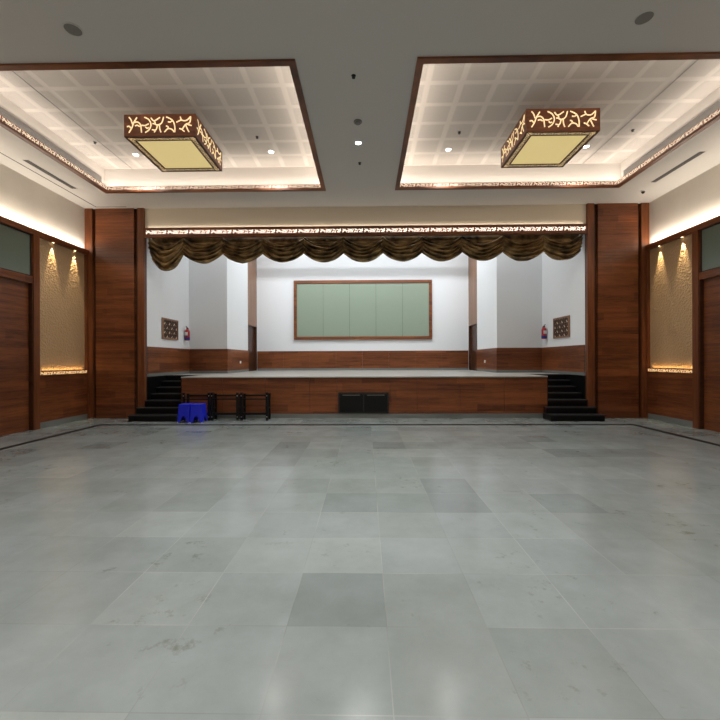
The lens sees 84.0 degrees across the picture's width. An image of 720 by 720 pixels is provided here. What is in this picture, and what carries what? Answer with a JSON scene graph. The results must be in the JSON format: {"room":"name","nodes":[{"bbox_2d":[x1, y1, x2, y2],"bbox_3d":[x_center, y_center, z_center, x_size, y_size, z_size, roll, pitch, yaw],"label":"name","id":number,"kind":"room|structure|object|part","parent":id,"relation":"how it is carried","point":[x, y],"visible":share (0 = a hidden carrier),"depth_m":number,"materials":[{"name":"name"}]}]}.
{"room":"event hall","nodes":[
{"label":"event hall","id":0,"kind":"room"},
{"bbox_2d":[0,163,84,433],"bbox_3d":[-7.872,-1.292,2.198,0.200,5.840,18.120,0,0,1],"label":"wall","id":1,"kind":"structure","parent":0,"point":[24,201],"depth_m":9.58,"materials":[{"name":"beige paint"}]},
{"bbox_2d":[0,223,30,275],"bbox_3d":[-7.640,-2.423,8.299,0.060,0.980,1.930,0,0,1],"label":"window","id":2,"kind":"structure","parent":1,"relation":"in","point":[15,244],"depth_m":8.85,"materials":[{"name":"grey glass"}]},
{"bbox_2d":[0,268,32,435],"bbox_3d":[-7.612,-0.155,8.299,0.100,3.556,1.930,0,0,1],"label":"door","id":3,"kind":"structure","parent":1,"relation":"in","point":[16,289],"depth_m":8.91,"materials":[{"name":"brown wood"}]},
{"bbox_2d":[31,234,39,429],"bbox_3d":[-7.585,-0.643,9.349,0.120,4.540,0.170,0,0,1],"label":"trim","id":4,"kind":"structure","parent":1,"relation":"attached to","point":[35,240],"depth_m":9.33,"materials":[{"name":"brown wood"}]},
{"bbox_2d":[0,216,87,254],"bbox_3d":[-7.725,-2.978,2.123,0.110,0.130,17.975,0,0,1],"label":"trim","id":5,"kind":"structure","parent":1,"relation":"attached to","point":[6,221],"depth_m":9.53,"materials":[{"name":"brown wood"}]},
{"bbox_2d":[40,414,86,428],"bbox_3d":[-7.572,1.556,10.244,0.100,0.140,1.620,0,0,1],"label":"baseboard","id":6,"kind":"structure","parent":1,"relation":"attached to","point":[84,416],"depth_m":10.15,"materials":[{"name":"grey stone"}]},
{"bbox_2d":[40,238,88,422],"bbox_3d":[-7.575,-0.644,10.273,0.109,4.540,1.678,0,0,1],"label":"wall panel","id":7,"kind":"object","parent":1,"relation":"attached to","point":[64,297],"visible":0.99,"depth_m":10.26,"materials":[{"name":"brown"}]},
{"bbox_3d":[-7.617,-1.323,10.244,0.030,3.180,1.620,0,0,1],"label":"textured panel","id":8,"kind":"part","parent":7,"relation":"part of","materials":[{"name":"brown"}]},
{"bbox_3d":[-7.579,0.931,10.244,0.090,1.110,1.620,0,0,1],"label":"panel","id":9,"kind":"part","parent":7,"relation":"part of","materials":[{"name":"brown wood"}]},
{"bbox_3d":[-7.562,-0.644,11.083,0.105,4.540,0.058,0,0,1],"label":"post","id":10,"kind":"part","parent":7,"relation":"part of","materials":[{"name":"brown wood"}]},
{"bbox_2d":[0,66,314,168],"bbox_3d":[-3.636,-4.877,7.844,5.760,0.040,4.560,0,0,1],"label":"ceiling","id":11,"kind":"structure","parent":0,"point":[235,105],"depth_m":7.64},
{"bbox_2d":[12,71,131,168],"bbox_3d":[-5.795,-4.848,7.882,0.016,0.004,4.560,0,0,1],"label":"trim","id":12,"kind":"structure","parent":11,"relation":"attached to","point":[12,71],"depth_m":7.90,"materials":[{"name":"grey metal"}]},
{"bbox_2d":[124,114,221,171],"bbox_3d":[-3.564,-4.432,7.843,1.298,0.848,1.350,0,0,1],"label":"lantern","id":13,"kind":"object","parent":11,"relation":"hanging from","point":[171,142],"visible":1,"depth_m":7.38,"materials":[{"name":"brown wood"}]},
{"bbox_2d":[138,141,211,167],"bbox_3d":[-3.563,-4.019,7.843,0.990,0.010,1.030,0,0,1],"label":"diffuser","id":14,"kind":"object","parent":13,"relation":"attached to","point":[168,154],"depth_m":7.81,"materials":[{"name":"beige"}]},
{"bbox_2d":[0,94,319,186],"bbox_3d":[-3.635,-4.607,7.844,5.860,0.600,4.660,0,0,1],"label":"ceiling","id":15,"kind":"structure","parent":0,"point":[268,175],"depth_m":10.11,"materials":[{"name":"grey paint"}]},
{"bbox_2d":[0,107,101,182],"bbox_3d":[-6.503,-4.507,7.924,0.020,0.180,4.220,0,0,1],"label":"ceiling vent","id":16,"kind":"object","parent":15,"relation":"in","point":[3,112],"visible":0.76,"depth_m":8.33,"materials":[{"name":"grey metal"}]},
{"bbox_2d":[147,238,188,399],"bbox_3d":[-6.032,-2.079,12.672,0.200,7.400,2.870,0,0,1],"label":"wall","id":17,"kind":"structure","parent":0,"point":[167,291],"depth_m":12.22,"materials":[{"name":"white paint"}]},
{"bbox_2d":[147,346,189,373],"bbox_3d":[-5.914,0.001,12.570,0.025,0.760,2.670,0,0,1],"label":"trim","id":18,"kind":"structure","parent":17,"relation":"attached to","point":[159,359],"depth_m":12.34,"materials":[{"name":"brown wood"}]},
{"bbox_2d":[147,371,189,376],"bbox_3d":[-5.913,0.426,12.570,0.025,0.090,2.670,0,0,1],"label":"baseboard","id":19,"kind":"structure","parent":17,"relation":"attached to","point":[181,372],"depth_m":12.33,"materials":[{"name":"grey stone"}]},
{"bbox_2d":[161,317,177,339],"bbox_3d":[-5.909,-0.959,12.525,0.040,0.640,1.000,0,0,1],"label":"lattice panel","id":20,"kind":"object","parent":17,"relation":"attached to","point":[169,326],"visible":1,"depth_m":12.46,"materials":[{"name":"brown wood"}]},
{"bbox_2d":[184,326,189,340],"bbox_3d":[-5.816,-0.902,13.552,0.185,0.485,0.190,0,0,45],"label":"fire extinguisher","id":21,"kind":"object","parent":17,"relation":"attached to","point":[187,332],"visible":1,"depth_m":13.50,"materials":[{"name":"red metal"}]},
{"bbox_2d":[189,255,247,349],"bbox_3d":[-5.213,-2.657,15.893,1.330,6.250,4.000,0,0,1],"label":"wall","id":22,"kind":"structure","parent":0,"point":[218,289],"depth_m":13.90,"materials":[{"name":"white paint"}]},
{"bbox_2d":[190,349,226,370],"bbox_3d":[-5.226,-0.002,13.881,1.305,0.760,0.025,0,0,1],"label":"trim","id":23,"kind":"structure","parent":22,"relation":"attached to","point":[200,359],"depth_m":13.87,"materials":[{"name":"brown wood"}]},
{"bbox_2d":[190,371,226,373],"bbox_3d":[-5.225,0.423,13.881,1.305,0.090,0.025,0,0,1],"label":"baseboard","id":24,"kind":"structure","parent":22,"relation":"attached to","point":[191,372],"depth_m":13.87,"materials":[{"name":"grey stone"}]},
{"bbox_2d":[227,349,248,370],"bbox_3d":[-4.540,-0.004,15.094,0.025,0.760,2.475,0,0,1],"label":"trim","id":25,"kind":"structure","parent":22,"relation":"attached to","point":[234,357],"depth_m":14.91,"materials":[{"name":"brown wood"}]},
{"bbox_2d":[227,369,248,372],"bbox_3d":[-4.538,0.421,15.094,0.025,0.090,2.475,0,0,1],"label":"baseboard","id":26,"kind":"structure","parent":22,"relation":"attached to","point":[245,370],"depth_m":14.91,"materials":[{"name":"grey stone"}]},
{"bbox_2d":[248,259,256,370],"bbox_3d":[-4.588,-2.610,16.988,0.140,6.148,1.310,0,0,1],"label":"door","id":27,"kind":"structure","parent":22,"relation":"in","point":[252,266],"depth_m":17.13,"materials":[{"name":"brown wood"}]},
{"bbox_3d":[-4.587,-3.564,16.987,0.130,4.240,1.310,0,0,1],"label":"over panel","id":28,"kind":"part","parent":27,"relation":"part of","materials":[{"name":"beige paint"}]},
{"bbox_3d":[-4.576,-0.490,16.987,0.130,1.908,1.310,0,0,1],"label":"frame","id":29,"kind":"part","parent":27,"relation":"part of","materials":[{"name":"brown wood"}]},
{"bbox_2d":[0,417,719,719],"bbox_3d":[0.047,1.700,5.500,15.900,0.200,25.000,0,0,1],"label":"floor","id":30,"kind":"structure","parent":0,"point":[148,572],"depth_m":3.05,"materials":[{"name":"grey stone"}]},
{"bbox_2d":[85,208,146,417],"bbox_3d":[-6.786,-1.296,11.170,1.660,5.840,0.140,0,0,1],"label":"pilaster","id":31,"kind":"object","parent":30,"relation":"on","point":[115,242],"visible":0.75,"depth_m":11.12,"materials":[{"name":"brown wood"}]},
{"bbox_3d":[-6.786,-1.297,11.160,1.080,5.834,0.080,0,0,1],"label":"panel","id":32,"kind":"part","parent":31,"relation":"part of","materials":[{"name":"brown wood"}]},
{"bbox_2d":[128,375,195,421],"bbox_3d":[-5.392,1.044,11.536,1.318,1.149,2.120,0,0,1],"label":"steps","id":33,"kind":"structure","parent":30,"relation":"on","point":[163,405],"depth_m":11.10,"materials":[{"name":"black stone"}]},
{"bbox_2d":[177,403,193,422],"bbox_3d":[-4.509,1.378,10.440,0.334,0.475,0.332,0,0,1],"label":"plastic stool","id":34,"kind":"object","parent":30,"relation":"on","point":[184,409],"visible":0.89,"depth_m":10.30,"materials":[{"name":"blue plastic"}]},
{"bbox_2d":[182,393,213,420],"bbox_3d":[-4.333,1.243,10.795,0.740,0.745,0.315,0,0,1],"label":"steel frame","id":35,"kind":"object","parent":30,"relation":"on","point":[188,399],"visible":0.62,"depth_m":10.65,"materials":[{"name":"black metal"}]},
{"bbox_3d":[-3.995,1.242,10.661,0.060,0.745,0.050,0,0,1],"label":"leg","id":36,"kind":"part","parent":35,"relation":"part of","materials":[{"name":"black paint"}]},
{"bbox_2d":[190,403,206,422],"bbox_3d":[-4.174,1.377,10.415,0.334,0.475,0.332,0,0,1],"label":"plastic stool","id":37,"kind":"object","parent":30,"relation":"on","point":[198,410],"visible":1,"depth_m":10.27,"materials":[{"name":"blue plastic"}]},
{"bbox_2d":[211,392,239,420],"bbox_3d":[-3.573,1.240,10.782,0.740,0.745,0.315,0,0,1],"label":"steel frame","id":38,"kind":"object","parent":30,"relation":"on","point":[214,413],"visible":0.91,"depth_m":10.64,"materials":[{"name":"black metal"}]},
{"bbox_3d":[-3.915,1.241,10.660,0.060,0.745,0.050,0,0,1],"label":"leg","id":39,"kind":"part","parent":38,"relation":"part of","materials":[{"name":"black paint"}]},
{"bbox_3d":[-3.911,1.264,10.920,0.060,0.700,0.050,0,0,1],"label":"leg","id":40,"kind":"part","parent":38,"relation":"part of","materials":[{"name":"black paint"}]},
{"bbox_3d":[-3.575,1.433,10.654,0.620,0.060,0.030,0,0,1],"label":"rail","id":41,"kind":"part","parent":38,"relation":"part of","materials":[{"name":"black metal"}]},
{"bbox_3d":[-3.235,1.239,10.648,0.060,0.745,0.050,0,0,1],"label":"leg","id":42,"kind":"part","parent":38,"relation":"part of","materials":[{"name":"black paint"}]},
{"bbox_2d":[240,392,270,420],"bbox_3d":[-2.783,1.237,10.768,0.740,0.745,0.315,0,0,1],"label":"steel frame","id":43,"kind":"object","parent":30,"relation":"on","point":[243,398],"visible":1,"depth_m":10.63,"materials":[{"name":"black metal"}]},
{"bbox_3d":[-3.125,1.238,10.646,0.060,0.745,0.050,0,0,1],"label":"leg","id":44,"kind":"part","parent":43,"relation":"part of","materials":[{"name":"black paint"}]},
{"bbox_3d":[-3.121,1.261,10.906,0.060,0.700,0.050,0,0,1],"label":"leg","id":45,"kind":"part","parent":43,"relation":"part of","materials":[{"name":"black paint"}]},
{"bbox_3d":[-2.786,1.040,10.640,0.620,0.030,0.024,0,0,1],"label":"rail","id":46,"kind":"part","parent":43,"relation":"part of","materials":[{"name":"black metal"}]},
{"bbox_3d":[-2.785,1.430,10.640,0.620,0.060,0.030,0,0,1],"label":"rail","id":47,"kind":"part","parent":43,"relation":"part of","materials":[{"name":"black metal"}]},
{"bbox_3d":[-2.782,0.965,10.900,0.620,0.050,0.024,0,0,1],"label":"rail","id":48,"kind":"part","parent":43,"relation":"part of","materials":[{"name":"black metal"}]},
{"bbox_3d":[-2.446,1.236,10.634,0.060,0.745,0.050,0,0,1],"label":"leg","id":49,"kind":"part","parent":43,"relation":"part of","materials":[{"name":"black paint"}]},
{"bbox_3d":[-2.441,1.258,10.894,0.060,0.700,0.050,0,0,1],"label":"leg","id":50,"kind":"part","parent":43,"relation":"part of","materials":[{"name":"black paint"}]},
{"bbox_2d":[0,424,719,449],"bbox_3d":[-0.034,1.600,1.481,13.300,0.005,16.960,0,0,1],"label":"trim","id":51,"kind":"structure","parent":30,"relation":"on","point":[99,424],"depth_m":9.82,"materials":[{"name":"black stone"}]},
{"bbox_2d":[177,370,555,417],"bbox_3d":[0.198,1.024,14.284,12.170,1.150,6.630,0,0,1],"label":"stage platform","id":52,"kind":"object","parent":30,"relation":"on","point":[294,393],"visible":0.83,"depth_m":11.00,"materials":[{"name":"brown wood"}]},
{"bbox_3d":[-4.349,0.990,11.085,1.132,0.980,0.025,0,0,1],"label":"panel","id":53,"kind":"part","parent":52,"relation":"part of","materials":[{"name":"brown wood"}]},
{"bbox_3d":[-3.184,0.986,11.065,1.182,0.980,0.025,0,0,1],"label":"panel","id":54,"kind":"part","parent":52,"relation":"part of","materials":[{"name":"brown wood"}]},
{"bbox_3d":[-1.974,0.982,11.044,1.222,0.980,0.025,0,0,1],"label":"panel","id":55,"kind":"part","parent":52,"relation":"part of","materials":[{"name":"brown wood"}]},
{"bbox_3d":[-0.984,0.978,11.026,0.742,0.980,0.025,0,0,1],"label":"panel","id":56,"kind":"part","parent":52,"relation":"part of","materials":[{"name":"brown wood"}]},
{"bbox_3d":[0.126,0.975,11.007,1.462,0.980,0.025,0,0,1],"label":"panel","id":57,"kind":"part","parent":52,"relation":"part of","materials":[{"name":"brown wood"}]},
{"bbox_2d":[339,393,388,412],"bbox_3d":[0.126,1.183,10.991,1.372,0.560,0.018,0,0,1],"label":"hatch","id":58,"kind":"object","parent":52,"relation":"attached to","point":[348,402],"visible":1,"depth_m":10.99,"materials":[{"name":"black metal"}]},
{"bbox_3d":[-0.209,1.184,10.998,0.637,0.496,0.010,0,0,1],"label":"panel","id":59,"kind":"part","parent":58,"relation":"part of","materials":[{"name":"black metal"}]},
{"bbox_3d":[0.461,1.181,10.987,0.637,0.496,0.010,0,0,1],"label":"panel","id":60,"kind":"part","parent":58,"relation":"part of","materials":[{"name":"black metal"}]},
{"bbox_3d":[1.235,0.971,10.988,0.742,0.980,0.025,0,0,1],"label":"panel","id":61,"kind":"part","parent":52,"relation":"part of","materials":[{"name":"brown wood"}]},
{"bbox_3d":[2.185,0.967,10.971,1.142,0.980,0.025,0,0,1],"label":"panel","id":62,"kind":"part","parent":52,"relation":"part of","materials":[{"name":"brown wood"}]},
{"bbox_3d":[3.365,0.963,10.950,1.202,0.980,0.025,0,0,1],"label":"panel","id":63,"kind":"part","parent":52,"relation":"part of","materials":[{"name":"brown wood"}]},
{"bbox_3d":[4.555,0.959,10.930,1.162,0.980,0.025,0,0,1],"label":"panel","id":64,"kind":"part","parent":52,"relation":"part of","materials":[{"name":"brown wood"}]},
{"bbox_2d":[532,374,605,420],"bbox_3d":[5.658,1.006,11.343,1.378,1.149,2.120,0,0,1],"label":"steps","id":65,"kind":"structure","parent":30,"relation":"on","point":[564,403],"depth_m":10.90,"materials":[{"name":"black stone"}]},
{"bbox_2d":[585,203,648,417],"bbox_3d":[7.052,-1.345,10.928,1.660,5.840,0.140,0,0,1],"label":"pilaster","id":66,"kind":"object","parent":30,"relation":"on","point":[617,236],"visible":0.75,"depth_m":10.88,"materials":[{"name":"brown wood"}]},
{"bbox_3d":[7.052,-1.346,10.918,1.080,5.834,0.080,0,0,1],"label":"panel","id":67,"kind":"part","parent":66,"relation":"part of","materials":[{"name":"brown wood"}]},
{"bbox_2d":[0,0,719,208],"bbox_3d":[-0.035,-4.280,2.026,15.900,0.080,18.050,0,0,1],"label":"ceiling","id":68,"kind":"structure","parent":0,"point":[380,42],"depth_m":5.41,"materials":[{"name":"grey paint"}]},
{"bbox_2d":[0,152,95,206],"bbox_3d":[-6.901,-4.214,6.571,0.850,0.004,8.900,0,0,1],"label":"trim","id":69,"kind":"structure","parent":68,"relation":"attached to","point":[0,152],"depth_m":9.23,"materials":[{"name":"grey paint"}]},
{"bbox_2d":[21,159,76,188],"bbox_3d":[-7.012,-4.211,9.123,0.150,0.014,1.440,0,0,1],"label":"ceiling vent","id":70,"kind":"object","parent":68,"relation":"in","point":[28,161],"visible":1,"depth_m":9.02,"materials":[{"name":"grey metal"}]},
{"bbox_2d":[62,22,83,36],"bbox_3d":[-3.656,-4.221,5.114,0.230,0.013,0.230,0,0,1],"label":"ceiling speaker","id":71,"kind":"object","parent":68,"relation":"attached to","point":[72,29],"visible":1,"depth_m":5.10,"materials":[{"name":"grey paint"}]},
{"bbox_2d":[0,59,325,193],"bbox_3d":[-3.634,-4.262,7.844,5.540,0.130,4.340,0,0,1],"label":"frame","id":72,"kind":"object","parent":68,"relation":"attached to","point":[6,124],"visible":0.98,"depth_m":7.24,"materials":[{"name":"brown wood"}]},
{"bbox_2d":[354,119,361,124],"bbox_3d":[-0.021,-4.218,7.111,0.150,0.045,0.150,0,0,1],"label":"smoke detector","id":73,"kind":"object","parent":68,"relation":"attached to","point":[358,121],"visible":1,"depth_m":7.08,"materials":[{"name":"grey plastic"}]},
{"bbox_2d":[395,52,719,189],"bbox_3d":[3.605,-4.288,7.718,5.500,0.130,4.340,0,0,1],"label":"frame","id":74,"kind":"object","parent":68,"relation":"attached to","point":[714,117],"visible":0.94,"depth_m":7.09,"materials":[{"name":"brown wood"}]},
{"bbox_2d":[633,10,655,25],"bbox_3d":[3.542,-4.246,4.969,0.230,0.013,0.230,0,0,1],"label":"ceiling speaker","id":75,"kind":"object","parent":68,"relation":"attached to","point":[644,17],"visible":1,"depth_m":4.96,"materials":[{"name":"grey paint"}]},
{"bbox_2d":[651,151,705,181],"bbox_3d":[7.036,-4.260,8.878,0.150,0.014,1.440,0,0,1],"label":"ceiling vent","id":76,"kind":"object","parent":68,"relation":"in","point":[699,153],"visible":1,"depth_m":8.77,"materials":[{"name":"grey metal"}]},
{"bbox_2d":[257,253,468,369],"bbox_3d":[0.140,-2.675,17.700,9.310,6.250,0.200,0,0,1],"label":"wall","id":77,"kind":"structure","parent":0,"point":[275,280],"depth_m":17.60,"materials":[{"name":"white paint"}]},
{"bbox_2d":[257,350,467,368],"bbox_3d":[0.147,-0.021,17.588,9.268,0.760,0.025,0,0,1],"label":"trim","id":78,"kind":"structure","parent":77,"relation":"attached to","point":[265,359],"depth_m":17.57,"materials":[{"name":"brown wood"}]},
{"bbox_2d":[257,368,467,370],"bbox_3d":[0.148,0.405,17.588,9.270,0.090,0.025,0,0,1],"label":"baseboard","id":79,"kind":"structure","parent":77,"relation":"attached to","point":[261,369],"depth_m":17.58,"materials":[{"name":"grey stone"}]},
{"bbox_2d":[294,280,431,339],"bbox_3d":[0.164,-2.201,17.554,6.060,2.600,0.088,0,0,1],"label":"board","id":80,"kind":"object","parent":77,"relation":"attached to","point":[323,309],"visible":1,"depth_m":17.55,"materials":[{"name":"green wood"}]},
{"bbox_3d":[-2.156,-2.192,17.605,1.152,2.336,0.030,0,0,1],"label":"glass panel","id":81,"kind":"part","parent":80,"relation":"part of","materials":[{"name":"grey"}]},
{"bbox_3d":[-0.996,-2.196,17.585,1.152,2.336,0.030,0,0,1],"label":"glass panel","id":82,"kind":"part","parent":80,"relation":"part of","materials":[{"name":"grey"}]},
{"bbox_3d":[0.164,-2.201,17.565,1.152,2.336,0.030,0,0,1],"label":"glass panel","id":83,"kind":"part","parent":80,"relation":"part of","materials":[{"name":"grey"}]},
{"bbox_3d":[1.324,-2.205,17.544,1.152,2.336,0.030,0,0,1],"label":"glass panel","id":84,"kind":"part","parent":80,"relation":"part of","materials":[{"name":"grey"}]},
{"bbox_3d":[2.483,-2.209,17.524,1.152,2.336,0.030,0,0,1],"label":"glass panel","id":85,"kind":"part","parent":80,"relation":"part of","materials":[{"name":"grey"}]},
{"bbox_2d":[145,204,585,227],"bbox_3d":[0.123,-4.745,11.174,12.180,2.110,0.250,0,0,1],"label":"wall","id":86,"kind":"structure","parent":0,"point":[561,213],"depth_m":11.05,"materials":[{"name":"beige paint"}]},
{"bbox_2d":[144,224,586,237],"bbox_3d":[0.125,-3.555,11.032,12.180,0.270,0.074,0,0,1],"label":"decorative trim","id":87,"kind":"structure","parent":86,"relation":"attached to","point":[504,229],"depth_m":11.00,"materials":[{"name":"brown wood"}]},
{"bbox_2d":[148,234,582,270],"bbox_3d":[0.129,-3.011,11.201,12.142,0.979,0.257,0,0,1],"label":"swag valance","id":88,"kind":"object","parent":87,"relation":"hanging from","point":[166,253],"visible":1,"depth_m":11.19,"materials":[{"name":"brown fabric"}]},
{"bbox_2d":[468,252,541,349],"bbox_3d":[5.531,-2.694,15.706,1.540,6.250,4.000,0,0,1],"label":"wall","id":89,"kind":"structure","parent":0,"point":[509,291],"depth_m":13.71,"materials":[{"name":"white paint"}]},
{"bbox_2d":[468,257,476,369],"bbox_3d":[4.840,-2.643,16.823,0.140,6.148,1.310,0,0,1],"label":"door","id":90,"kind":"structure","parent":89,"relation":"in","point":[472,264],"depth_m":16.95,"materials":[{"name":"brown wood"}]},
{"bbox_3d":[4.832,-3.597,16.823,0.130,4.240,1.310,0,0,1],"label":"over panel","id":91,"kind":"part","parent":90,"relation":"part of","materials":[{"name":"beige paint"}]},
{"bbox_3d":[4.843,-0.523,16.823,0.130,1.908,1.310,0,0,1],"label":"frame","id":92,"kind":"part","parent":90,"relation":"part of","materials":[{"name":"brown wood"}]},
{"bbox_2d":[477,348,496,369],"bbox_3d":[4.744,-0.037,14.932,0.025,0.760,2.475,0,0,1],"label":"trim","id":93,"kind":"structure","parent":89,"relation":"attached to","point":[490,355],"depth_m":14.72,"materials":[{"name":"brown wood"}]},
{"bbox_2d":[477,369,496,372],"bbox_3d":[4.745,0.388,14.932,0.025,0.090,2.475,0,0,1],"label":"baseboard","id":94,"kind":"structure","parent":89,"relation":"attached to","point":[485,370],"depth_m":14.72,"materials":[{"name":"grey stone"}]},
{"bbox_2d":[497,348,541,369],"bbox_3d":[5.492,-0.039,13.694,1.515,0.760,0.025,0,0,1],"label":"trim","id":95,"kind":"structure","parent":89,"relation":"attached to","point":[507,358],"depth_m":13.68,"materials":[{"name":"brown wood"}]},
{"bbox_2d":[497,370,541,372],"bbox_3d":[5.494,0.386,13.694,1.515,0.090,0.025,0,0,1],"label":"baseboard","id":96,"kind":"structure","parent":89,"relation":"attached to","point":[498,371],"depth_m":13.68,"materials":[{"name":"grey stone"}]},
{"bbox_2d":[401,87,719,182],"bbox_3d":[3.604,-4.633,7.718,5.820,0.600,4.660,0,0,1],"label":"ceiling","id":97,"kind":"structure","parent":0,"point":[603,171],"depth_m":9.98,"materials":[{"name":"grey paint"}]},
{"bbox_2d":[623,100,719,175],"bbox_3d":[6.455,-4.553,7.698,0.020,0.180,4.220,0,0,1],"label":"ceiling vent","id":98,"kind":"object","parent":97,"relation":"in","point":[714,107],"visible":0.73,"depth_m":8.17,"materials":[{"name":"grey metal"}]},
{"bbox_2d":[404,59,719,165],"bbox_3d":[3.603,-4.903,7.718,5.720,0.040,4.560,0,0,1],"label":"ceiling","id":99,"kind":"structure","parent":0,"point":[485,102],"depth_m":7.55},
{"bbox_2d":[501,108,599,167],"bbox_3d":[3.610,-4.457,7.718,1.298,0.848,1.350,0,0,1],"label":"lantern","id":100,"kind":"object","parent":99,"relation":"hanging from","point":[541,138],"visible":1,"depth_m":7.29,"materials":[{"name":"brown wood"}]},
{"bbox_2d":[511,135,586,163],"bbox_3d":[3.611,-4.044,7.718,0.990,0.010,1.030,0,0,1],"label":"diffuser","id":101,"kind":"object","parent":100,"relation":"attached to","point":[537,149],"depth_m":7.67,"materials":[{"name":"beige"}]},
{"bbox_2d":[584,60,696,162],"bbox_3d":[5.533,-4.887,7.684,0.016,0.004,4.560,0,0,1],"label":"trim","id":102,"kind":"structure","parent":99,"relation":"attached to","point":[696,60],"depth_m":7.71,"materials":[{"name":"grey metal"}]},
{"bbox_2d":[542,234,584,398],"bbox_3d":[6.346,-2.122,12.456,0.200,7.400,2.870,0,0,1],"label":"wall","id":103,"kind":"structure","parent":0,"point":[563,281],"depth_m":12.02,"materials":[{"name":"white paint"}]},
{"bbox_2d":[541,324,546,338],"bbox_3d":[6.174,-0.944,13.343,0.178,0.485,0.196,0,0,41],"label":"fire extinguisher","id":104,"kind":"object","parent":103,"relation":"attached to","point":[544,330],"visible":1,"depth_m":13.28,"materials":[{"name":"red metal"}]},
{"bbox_2d":[553,315,569,338],"bbox_3d":[6.225,-1.002,12.313,0.040,0.640,1.000,0,0,1],"label":"lattice panel","id":105,"kind":"object","parent":103,"relation":"attached to","point":[561,325],"visible":1,"depth_m":12.28,"materials":[{"name":"brown wood"}]},
{"bbox_2d":[542,345,584,371],"bbox_3d":[6.239,-0.042,12.358,0.025,0.760,2.670,0,0,1],"label":"trim","id":106,"kind":"structure","parent":103,"relation":"attached to","point":[560,358],"depth_m":12.11,"materials":[{"name":"brown wood"}]},
{"bbox_2d":[542,370,584,375],"bbox_3d":[6.240,0.383,12.358,0.025,0.090,2.670,0,0,1],"label":"baseboard","id":107,"kind":"structure","parent":103,"relation":"attached to","point":[543,371],"depth_m":12.11,"materials":[{"name":"grey stone"}]},
{"bbox_2d":[649,164,719,429],"bbox_3d":[7.825,-1.347,1.924,0.200,5.840,18.120,0,0,1],"label":"wall","id":108,"kind":"structure","parent":0,"point":[696,201],"depth_m":9.59,"materials":[{"name":"beige paint"}]},
{"bbox_2d":[646,234,692,420],"bbox_3d":[7.815,-0.697,10.064,0.109,4.540,1.558,0,0,1],"label":"wall panel","id":109,"kind":"object","parent":108,"relation":"attached to","point":[669,265],"visible":1,"depth_m":10.07,"materials":[{"name":"brown"}]},
{"bbox_3d":[7.830,-0.697,10.814,0.105,4.540,0.058,0,0,1],"label":"post","id":110,"kind":"part","parent":109,"relation":"part of","materials":[{"name":"brown wood"}]},
{"bbox_3d":[7.829,0.878,10.035,0.090,1.110,1.500,0,0,1],"label":"panel","id":111,"kind":"part","parent":109,"relation":"part of","materials":[{"name":"brown wood"}]},
{"bbox_3d":[7.852,-1.377,10.034,0.030,3.180,1.500,0,0,1],"label":"textured panel","id":112,"kind":"part","parent":109,"relation":"part of","materials":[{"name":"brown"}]},
{"bbox_2d":[648,413,692,427],"bbox_3d":[7.827,1.503,10.035,0.100,0.140,1.500,0,0,1],"label":"baseboard","id":113,"kind":"structure","parent":108,"relation":"attached to","point":[650,416],"depth_m":9.95,"materials":[{"name":"grey stone"}]},
{"bbox_2d":[645,215,719,249],"bbox_3d":[7.663,-3.032,1.854,0.110,0.130,17.975,0,0,1],"label":"trim","id":114,"kind":"structure","parent":108,"relation":"attached to","point":[715,220],"depth_m":9.54,"materials":[{"name":"brown wood"}]},
{"bbox_2d":[692,230,700,428],"bbox_3d":[7.794,-0.697,9.200,0.120,4.540,0.170,0,0,1],"label":"trim","id":115,"kind":"structure","parent":108,"relation":"attached to","point":[696,235],"depth_m":9.19,"materials":[{"name":"brown wood"}]},
{"bbox_2d":[699,267,719,431],"bbox_3d":[7.787,-0.209,8.090,0.100,3.556,2.050,0,0,1],"label":"door","id":116,"kind":"structure","parent":108,"relation":"in","point":[709,281],"depth_m":8.94,"materials":[{"name":"brown wood"}]},
{"bbox_2d":[701,222,719,271],"bbox_3d":[7.799,-2.477,8.090,0.060,0.980,2.050,0,0,1],"label":"window","id":117,"kind":"structure","parent":108,"relation":"in","point":[710,236],"depth_m":8.86,"materials":[{"name":"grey glass"}]}
]}

